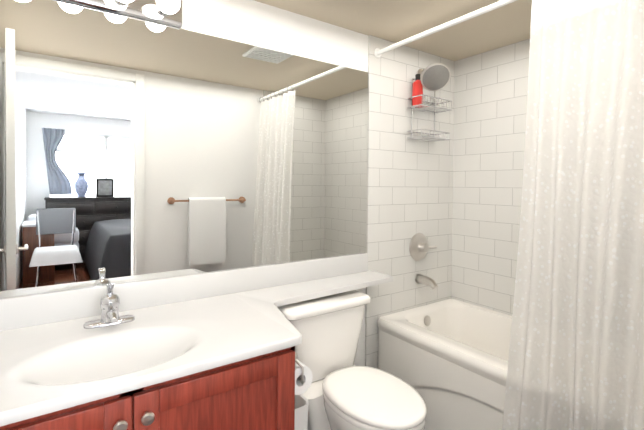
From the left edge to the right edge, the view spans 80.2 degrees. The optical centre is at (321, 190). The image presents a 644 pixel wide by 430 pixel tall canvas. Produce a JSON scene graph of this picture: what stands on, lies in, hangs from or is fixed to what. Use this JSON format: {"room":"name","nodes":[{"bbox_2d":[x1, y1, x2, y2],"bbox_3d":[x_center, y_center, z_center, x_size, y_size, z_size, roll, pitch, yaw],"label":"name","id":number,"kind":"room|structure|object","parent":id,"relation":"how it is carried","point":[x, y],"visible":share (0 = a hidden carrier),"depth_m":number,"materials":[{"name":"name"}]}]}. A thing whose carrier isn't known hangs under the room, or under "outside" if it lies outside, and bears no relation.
{"room":"bathroom","nodes":[
{"label":"bathroom","id":0,"kind":"room"},
{"bbox_2d":[61,0,367,365],"bbox_3d":[-0.559,0.190,1.667,1.911,2.130,0.100,0,1,-35],"label":"wall","id":1,"kind":"structure","parent":0,"point":[257,24],"depth_m":1.84,"materials":[{"name":"white paint"}]},
{"bbox_2d":[62,0,181,27],"bbox_3d":[-0.810,-0.727,1.370,0.603,0.123,0.064,0,1,-35],"label":"light bar","id":2,"kind":"object","parent":1,"relation":"attached to","point":[149,10],"visible":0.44,"depth_m":1.46,"materials":[{"name":"silver metal"}]},
{"bbox_2d":[118,0,132,2],"bbox_3d":[-0.703,-0.709,1.354,0.084,0.084,0.094,0,1,-35],"label":"light","id":3,"kind":"object","parent":2,"relation":"attached to","point":[123,1],"depth_m":1.35,"materials":[{"name":"white glass"}]},
{"bbox_2d":[156,0,179,13],"bbox_3d":[-0.580,-0.709,1.440,0.084,0.084,0.094,0,1,-35],"label":"light","id":4,"kind":"object","parent":2,"relation":"attached to","point":[169,6],"depth_m":1.42,"materials":[{"name":"white glass"}]},
{"bbox_2d":[0,0,367,298],"bbox_3d":[-0.484,-0.156,1.646,1.807,1.018,0.005,0,1,-35],"label":"mirror","id":5,"kind":"object","parent":1,"relation":"attached to","point":[132,149],"visible":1,"depth_m":1.53,"materials":[{"name":"clear glass"}]},
{"bbox_2d":[365,35,454,368],"bbox_3d":[0.583,0.188,2.459,0.869,2.130,0.112,0,1,-35],"label":"wall tile","id":6,"kind":"structure","parent":1,"relation":"attached to","point":[409,189],"depth_m":2.32,"materials":[{"name":"white tile"}]},
{"bbox_2d":[409,233,436,260],"bbox_3d":[0.639,0.354,2.394,0.203,0.176,0.064,0,1,-35],"label":"valve","id":7,"kind":"object","parent":6,"relation":"attached to","point":[419,247],"visible":1,"depth_m":2.38,"materials":[{"name":"silver metal"}]},
{"bbox_2d":[415,274,437,289],"bbox_3d":[0.650,0.560,2.355,0.064,0.074,0.148,0,1,-35],"label":"spout","id":8,"kind":"object","parent":6,"relation":"attached to","point":[426,280],"visible":1,"depth_m":2.34,"materials":[{"name":"silver metal"}]},
{"bbox_2d":[418,63,450,90],"bbox_3d":[0.646,-0.681,2.283,0.156,0.161,0.217,0,1,-35],"label":"shower head","id":9,"kind":"object","parent":6,"relation":"attached to","point":[435,76],"visible":0.98,"depth_m":2.24},
{"bbox_2d":[407,69,451,141],"bbox_3d":[0.664,-0.536,2.352,0.281,0.438,0.117,0,1,-35],"label":"caddy","id":10,"kind":"object","parent":9,"relation":"hanging from","point":[428,138],"visible":0.92,"depth_m":2.33,"materials":[{"name":"silver metal"}]},
{"bbox_2d":[412,74,422,107],"bbox_3d":[0.580,-0.606,2.318,0.064,0.195,0.044,0,1,-35],"label":"shampoo bottle","id":11,"kind":"object","parent":10,"relation":"in","point":[417,88],"visible":0.85,"depth_m":2.30,"materials":[{"name":"red plastic"}]},
{"bbox_2d":[374,0,517,57],"bbox_3d":[0.744,-0.770,1.562,0.052,0.052,1.503,0,1,-35],"label":"curtain rod","id":12,"kind":"object","parent":6,"relation":"attached to","point":[378,52],"visible":1,"depth_m":1.78,"materials":[{"name":"white metal"}]},
{"bbox_2d":[254,0,531,60],"bbox_3d":[0.272,-1.046,1.233,2.580,0.370,1.520,0,1,-35],"label":"ceiling","id":13,"kind":"structure","parent":0,"point":[395,21],"depth_m":1.95,"materials":[{"name":"paint"}]},
{"bbox_2d":[451,39,529,315],"bbox_3d":[1.397,0.203,1.967,0.100,2.130,1.628,0,1,-35],"label":"wall tile","id":14,"kind":"structure","parent":0,"point":[490,97],"depth_m":2.38,"materials":[{"name":"white tile"}]},
{"bbox_3d":[0.240,1.319,1.287,2.780,0.100,1.680,0,1,-35],"label":"floor","id":15,"kind":"structure","parent":0,"visible":0},
{"bbox_2d":[0,346,294,429],"bbox_3d":[-0.647,0.878,1.177,0.998,0.767,0.621,0,1,-35],"label":"bathroom vanity","id":16,"kind":"object","parent":15,"relation":"on","point":[256,393],"visible":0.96,"depth_m":1.06,"materials":[{"name":"brown wood"}]},
{"bbox_2d":[0,253,392,426],"bbox_3d":[-0.306,0.477,1.424,1.843,0.236,0.594,0,1,-35],"label":"countertop","id":17,"kind":"structure","parent":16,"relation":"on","point":[55,355],"depth_m":1.27,"materials":[{"name":"stone"}]},
{"bbox_2d":[83,283,134,328],"bbox_3d":[-0.708,0.389,1.286,0.156,0.140,0.153,0,1,-35],"label":"faucet","id":18,"kind":"object","parent":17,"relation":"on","point":[109,302],"visible":0.98,"depth_m":1.30,"materials":[{"name":"silver metal"}]},
{"bbox_2d":[295,352,312,394],"bbox_3d":[-0.105,0.629,1.360,0.098,0.142,0.140,0,1,-35],"label":"toilet paper","id":19,"kind":"object","parent":16,"relation":"attached to","point":[303,377],"visible":0.44,"depth_m":1.32,"materials":[{"name":"white paper"}]},
{"bbox_2d":[294,394,307,429],"bbox_3d":[-0.149,1.046,1.524,0.155,0.429,0.155,0,1,-35],"label":"bin","id":20,"kind":"object","parent":15,"relation":"on","point":[301,411],"visible":0.25,"depth_m":1.49,"materials":[{"name":"white plastic"}]},
{"bbox_2d":[277,290,426,429],"bbox_3d":[0.117,0.886,1.621,0.476,0.751,0.685,0,1,-35],"label":"toilet","id":21,"kind":"object","parent":15,"relation":"on","point":[343,392],"visible":0.88,"depth_m":1.63,"materials":[{"name":"ceramic"}]},
{"bbox_2d":[377,299,511,429],"bbox_3d":[1.024,1.007,1.805,0.696,0.519,1.492,0,1,-35],"label":"bathtub","id":22,"kind":"object","parent":15,"relation":"on","point":[447,360],"visible":0.58,"depth_m":1.93,"materials":[{"name":"ceramic"}]},
{"bbox_3d":[0.988,-0.754,1.215,0.052,0.056,0.564,0,1,-35],"label":"curtain rings","id":23,"kind":"object","parent":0,"visible":0},
{"bbox_2d":[502,0,643,429],"bbox_3d":[0.913,0.224,1.215,0.148,1.903,0.670,0,1,-35],"label":"shower curtain","id":24,"kind":"object","parent":23,"relation":"hanging from","point":[576,356],"visible":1,"depth_m":1.30,"materials":[{"name":"white fabric"}]}
]}

